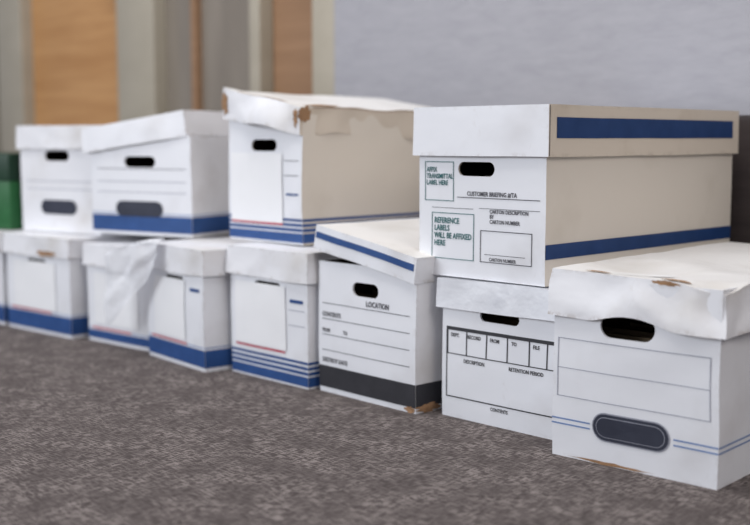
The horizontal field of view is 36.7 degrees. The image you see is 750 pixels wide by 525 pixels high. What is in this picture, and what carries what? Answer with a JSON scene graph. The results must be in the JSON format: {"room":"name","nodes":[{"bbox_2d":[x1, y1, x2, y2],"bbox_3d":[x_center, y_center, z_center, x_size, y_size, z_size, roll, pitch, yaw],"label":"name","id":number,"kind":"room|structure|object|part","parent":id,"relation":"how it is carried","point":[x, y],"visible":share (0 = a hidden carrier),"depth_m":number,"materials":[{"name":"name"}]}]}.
{"room":"back office","nodes":[
{"label":"back office","id":0,"kind":"room"},
{"bbox_2d":[0,324,749,524],"bbox_3d":[-1.681,0.378,1.202,5.200,0.050,10.000,-6,9,-44],"label":"floor","id":1,"kind":"structure","parent":0,"point":[92,432],"depth_m":1.69,"materials":[{"name":"carpet"}]},
{"bbox_2d":[0,229,26,324],"bbox_3d":[-0.931,0.017,3.178,0.402,0.244,0.303,-6,9,-44],"label":"storage box","id":2,"kind":"object","parent":1,"relation":"on","point":[4,291],"visible":0.02,"depth_m":2.95,"materials":[{"name":"white cardboard"}]},
{"bbox_2d":[0,303,8,321],"bbox_3d":[-0.931,0.106,3.185,0.387,0.050,0.286,-6,9,-44],"label":"print","id":3,"kind":"object","parent":2,"relation":"attached to","point":[4,307],"depth_m":2.96,"materials":[{"name":"blue"}]},
{"bbox_2d":[0,152,22,229],"bbox_3d":[-1.005,-0.205,3.144,0.281,0.200,0.271,4,7,33],"label":"case","id":4,"kind":"object","parent":2,"relation":"on","point":[11,218],"visible":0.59,"depth_m":2.98,"materials":[{"name":"plastic"}]},
{"bbox_3d":[-1.004,-0.268,3.140,0.281,0.072,0.266,4,7,33],"label":"case lid","id":5,"kind":"part","parent":4,"relation":"part of","materials":[{"name":"green plastic"}]},
{"bbox_3d":[-0.931,-0.079,3.167,0.402,0.052,0.303,-6,9,-44],"label":"lid","id":6,"kind":"part","parent":2,"relation":"part of","materials":[{"name":"white cardboard"}]},
{"bbox_2d":[2,231,165,338],"bbox_3d":[-0.718,0.039,2.973,0.305,0.244,0.399,5,8,42],"label":"storage box","id":7,"kind":"object","parent":1,"relation":"on","point":[48,287],"visible":0.45,"depth_m":2.80,"materials":[{"name":"white cardboard"}]},
{"bbox_2d":[9,258,88,335],"bbox_3d":[-0.707,0.068,2.967,0.401,0.172,0.285,-6,9,-44],"label":"print","id":8,"kind":"object","parent":7,"relation":"attached to","point":[47,295],"depth_m":2.80,"materials":[{"name":"blue"}]},
{"bbox_3d":[-0.718,-0.057,2.963,0.304,0.051,0.399,5,8,42],"label":"lid","id":9,"kind":"part","parent":7,"relation":"part of","materials":[{"name":"white cardboard"}]},
{"bbox_2d":[15,125,190,234],"bbox_3d":[-0.704,-0.228,3.023,0.309,0.272,0.380,4,7,33],"label":"storage box","id":10,"kind":"object","parent":7,"relation":"on","point":[56,173],"visible":0.31,"depth_m":2.88,"materials":[{"name":"white cardboard"}]},
{"bbox_2d":[26,180,92,214],"bbox_3d":[-0.801,-0.165,2.874,0.058,0.084,0.242,-6,9,-44],"label":"print","id":11,"kind":"object","parent":10,"relation":"attached to","point":[43,197],"depth_m":2.87,"materials":[{"name":"grey cardboard"}]},
{"bbox_3d":[-0.704,-0.332,3.012,0.309,0.063,0.380,4,7,33],"label":"lid","id":12,"kind":"part","parent":10,"relation":"part of","materials":[{"name":"white cardboard"}]},
{"bbox_2d":[82,234,229,350],"bbox_3d":[-0.477,0.063,2.794,0.264,0.236,0.402,5,8,42],"label":"storage box","id":13,"kind":"object","parent":1,"relation":"on","point":[130,329],"visible":0.17,"depth_m":2.68,"materials":[{"name":"white cardboard"}]},
{"bbox_2d":[89,272,148,347],"bbox_3d":[-0.467,0.093,2.787,0.400,0.160,0.241,-6,9,-44],"label":"print","id":14,"kind":"object","parent":13,"relation":"attached to","point":[130,329],"depth_m":2.65,"materials":[{"name":"blue"}]},
{"bbox_2d":[81,110,229,237],"bbox_3d":[-0.466,-0.228,2.821,0.338,0.291,0.401,4,7,30],"label":"storage box","id":15,"kind":"object","parent":13,"relation":"on","point":[150,178],"visible":0.71,"depth_m":2.64,"materials":[{"name":"white cardboard"}]},
{"bbox_3d":[-0.469,-0.322,2.813,0.325,0.060,0.400,-5,3,31],"label":"lid","id":16,"kind":"part","parent":15,"relation":"part of","materials":[{"name":"white cardboard"}]},
{"bbox_2d":[93,168,229,233],"bbox_3d":[-0.419,-0.160,2.784,0.450,0.148,0.294,-6,9,-44],"label":"print","id":17,"kind":"object","parent":15,"relation":"attached to","point":[125,200],"depth_m":2.65,"materials":[{"name":"blue"}]},
{"bbox_3d":[-0.477,-0.026,2.784,0.263,0.058,0.401,5,8,42],"label":"lid","id":18,"kind":"part","parent":13,"relation":"part of","materials":[{"name":"white cardboard"}]},
{"bbox_2d":[148,236,263,371],"bbox_3d":[-0.281,0.078,2.554,0.402,0.256,0.273,-5,8,-38],"label":"storage box","id":19,"kind":"object","parent":1,"relation":"on","point":[190,293],"visible":0.34,"depth_m":2.39,"materials":[{"name":"white cardboard"}]},
{"bbox_2d":[103,239,166,326],"bbox_3d":[-0.534,0.049,2.508,0.202,0.213,0.036,5,8,41],"label":"plastic sheet","id":20,"kind":"object","parent":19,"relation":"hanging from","point":[128,268],"visible":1,"depth_m":2.51,"materials":[{"name":"white plastic"}]},
{"bbox_2d":[149,274,232,368],"bbox_3d":[-0.290,0.110,2.548,0.379,0.178,0.290,-6,9,-44],"label":"print","id":21,"kind":"object","parent":19,"relation":"attached to","point":[190,316],"depth_m":2.39,"materials":[{"name":"blue"}]},
{"bbox_3d":[-0.281,-0.020,2.544,0.402,0.058,0.273,-5,8,-38],"label":"lid","id":22,"kind":"part","parent":19,"relation":"part of","materials":[{"name":"white cardboard"}]},
{"bbox_2d":[226,242,339,389],"bbox_3d":[-0.068,0.090,2.403,0.420,0.266,0.273,-6,8,-43],"label":"storage box","id":23,"kind":"object","parent":1,"relation":"on","point":[275,287],"visible":0.34,"depth_m":2.25,"materials":[{"name":"white cardboard"}]},
{"bbox_2d":[232,279,320,387],"bbox_3d":[-0.070,0.123,2.402,0.403,0.191,0.258,-6,9,-44],"label":"print","id":24,"kind":"object","parent":23,"relation":"attached to","point":[276,322],"depth_m":2.24,"materials":[{"name":"blue"}]},
{"bbox_3d":[-0.068,-0.013,2.391,0.420,0.060,0.270,-6,8,-43],"label":"lid","id":25,"kind":"part","parent":23,"relation":"part of","materials":[{"name":"white cardboard"}]},
{"bbox_2d":[222,88,428,244],"bbox_3d":[-0.074,-0.222,2.521,0.500,0.324,0.272,-6,9,-44],"label":"storage box","id":26,"kind":"object","parent":23,"relation":"on","point":[297,163],"visible":0.77,"depth_m":2.38,"materials":[{"name":"white cardboard"}]},
{"bbox_2d":[229,153,418,242],"bbox_3d":[-0.068,-0.155,2.530,0.468,0.182,0.247,-6,9,-44],"label":"print","id":27,"kind":"object","parent":26,"relation":"attached to","point":[274,197],"depth_m":2.37,"materials":[{"name":"blue"}]},
{"bbox_3d":[-0.072,-0.327,2.507,0.499,0.070,0.273,-5,17,-44],"label":"lid","id":28,"kind":"part","parent":26,"relation":"part of","materials":[{"name":"white cardboard"}]},
{"bbox_2d":[314,218,443,413],"bbox_3d":[0.131,0.083,2.206,0.417,0.322,0.285,-6,8,-42],"label":"storage box","id":29,"kind":"object","parent":1,"relation":"on","point":[381,322],"visible":0.44,"depth_m":2.06,"materials":[{"name":"white cardboard"}]},
{"bbox_3d":[0.131,-0.032,2.194,0.416,0.048,0.282,-6,17,-42],"label":"lid","id":30,"kind":"part","parent":29,"relation":"part of","materials":[{"name":"white cardboard"}]},
{"bbox_2d":[320,301,441,412],"bbox_3d":[0.127,0.150,2.211,0.404,0.189,0.277,-6,9,-44],"label":"print","id":31,"kind":"object","parent":29,"relation":"attached to","point":[384,353],"depth_m":2.04,"materials":[{"name":"grey cardboard"}]},
{"bbox_2d":[435,276,554,439],"bbox_3d":[0.424,0.135,2.090,0.612,0.244,0.296,-6,9,-44],"label":"storage box","id":32,"kind":"object","parent":1,"relation":"on","point":[497,338],"visible":0.3,"depth_m":1.89,"materials":[{"name":"white cardboard"}]},
{"bbox_3d":[0.423,0.039,2.079,0.611,0.052,0.295,-6,9,-44],"label":"lid","id":33,"kind":"part","parent":32,"relation":"part of","materials":[{"name":"white cardboard"}]},
{"bbox_2d":[413,104,738,286],"bbox_3d":[0.389,-0.139,2.109,0.618,0.291,0.295,-6,9,-44],"label":"storage box","id":34,"kind":"object","parent":32,"relation":"on","point":[516,194],"visible":0.9,"depth_m":1.92,"materials":[{"name":"white cardboard"}]},
{"bbox_3d":[0.389,-0.241,2.098,0.618,0.084,0.294,-6,9,-44],"label":"lid","id":35,"kind":"part","parent":34,"relation":"part of","materials":[{"name":"white cardboard"}]},
{"bbox_2d":[425,161,730,266],"bbox_3d":[0.396,-0.106,2.105,0.605,0.168,0.262,-6,9,-44],"label":"print","id":36,"kind":"object","parent":34,"relation":"attached to","point":[478,213],"depth_m":1.93,"materials":[{"name":"teal"}]},
{"bbox_2d":[549,105,732,138],"bbox_3d":[0.483,-0.230,1.986,0.590,0.081,0.006,-6,9,-44],"label":"print","id":37,"kind":"object","parent":34,"relation":"attached to","point":[565,121],"depth_m":1.95,"materials":[{"name":"blue"}]},
{"bbox_2d":[548,241,749,489],"bbox_3d":[0.577,0.138,1.852,0.300,0.289,0.626,6,8,42],"label":"storage box","id":38,"kind":"object","parent":1,"relation":"on","point":[651,371],"visible":1,"depth_m":1.62,"materials":[{"name":"white cardboard"}]},
{"bbox_2d":[573,456,650,473],"bbox_3d":[0.346,0.299,1.675,0.150,0.006,0.002,6,8,43],"label":"print","id":39,"kind":"object","parent":38,"relation":"attached to","point":[595,461],"depth_m":1.68},
{"bbox_2d":[588,270,688,286],"bbox_3d":[0.449,0.023,1.622,0.286,0.011,0.108,1,6,5],"label":"print","id":40,"kind":"object","parent":38,"relation":"on","point":[596,278],"depth_m":1.64,"materials":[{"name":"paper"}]},
{"bbox_3d":[0.578,0.034,1.840,0.300,0.073,0.626,8,10,42],"label":"lid","id":41,"kind":"part","parent":38,"relation":"part of","materials":[{"name":"white cardboard"}]},
{"bbox_2d":[552,336,749,454],"bbox_3d":[0.583,0.173,1.846,0.605,0.148,0.271,-6,9,-44],"label":"print","id":42,"kind":"object","parent":38,"relation":"attached to","point":[621,395],"depth_m":1.62,"materials":[{"name":"blue"}]},
{"bbox_2d":[334,0,749,114],"bbox_3d":[1.793,-1.052,1.177,0.120,2.800,5.340,-6,9,-44],"label":"wall","id":43,"kind":"structure","parent":0,"point":[668,54],"depth_m":2.60,"materials":[{"name":"grey painted plaster"}]},
{"bbox_2d":[730,115,749,242],"bbox_3d":[1.746,0.081,1.253,0.012,0.530,5.340,-6,9,-44],"label":"trim","id":44,"kind":"structure","parent":43,"relation":"attached to","point":[740,182],"depth_m":2.27,"materials":[{"name":"black"}]},
{"bbox_3d":[-1.621,-1.445,4.810,0.120,2.800,4.660,-6,9,-44],"label":"wall","id":45,"kind":"structure","parent":0,"visible":0},
{"bbox_2d":[0,0,34,151],"bbox_3d":[-1.407,-1.086,4.469,0.100,2.160,0.200,-6,9,-44],"label":"door frame","id":46,"kind":"structure","parent":45,"relation":"attached to","point":[17,99],"depth_m":4.44,"materials":[{"name":"beige paint"}]},
{"bbox_2d":[31,0,118,125],"bbox_3d":[-1.079,-1.029,4.172,0.050,2.090,0.690,-6,9,-44],"label":"door","id":47,"kind":"structure","parent":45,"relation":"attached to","point":[75,41],"depth_m":4.20,"materials":[{"name":"brown wood"}]},
{"bbox_2d":[116,0,167,121],"bbox_3d":[-0.776,-1.016,3.823,0.100,2.160,0.228,-6,9,-44],"label":"door frame","id":48,"kind":"structure","parent":45,"relation":"attached to","point":[141,24],"depth_m":3.79,"materials":[{"name":"beige paint"}]},
{"bbox_2d":[165,0,249,111],"bbox_3d":[-0.500,-0.965,3.580,0.050,2.090,0.510,-6,9,-44],"label":"panel","id":49,"kind":"object","parent":45,"relation":"attached to","point":[224,23],"visible":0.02,"depth_m":3.60,"materials":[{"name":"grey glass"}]},
{"bbox_2d":[190,0,202,110],"bbox_3d":[-0.573,-0.968,3.608,0.025,2.090,0.030,-6,9,-44],"label":"mullion","id":50,"kind":"object","parent":49,"relation":"attached to","point":[195,5],"visible":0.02,"depth_m":3.63,"materials":[{"name":"brown wood"}]},
{"bbox_2d":[249,0,272,92],"bbox_3d":[-0.323,-0.966,3.361,0.100,2.160,0.050,-6,9,-44],"label":"door frame","id":51,"kind":"structure","parent":45,"relation":"attached to","point":[260,11],"depth_m":3.36,"materials":[{"name":"beige paint"}]},
{"bbox_2d":[273,0,312,94],"bbox_3d":[-0.205,-0.932,3.278,0.050,2.090,0.233,-6,9,-44],"label":"panel","id":52,"kind":"object","parent":45,"relation":"attached to","point":[292,19],"visible":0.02,"depth_m":3.31,"materials":[{"name":"brown wood"}]},
{"bbox_2d":[312,0,334,95],"bbox_3d":[-0.109,-0.943,3.142,0.100,2.160,0.094,-6,9,-44],"label":"door frame","id":53,"kind":"structure","parent":45,"relation":"attached to","point":[323,66],"depth_m":3.14,"materials":[{"name":"beige paint"}]}
]}

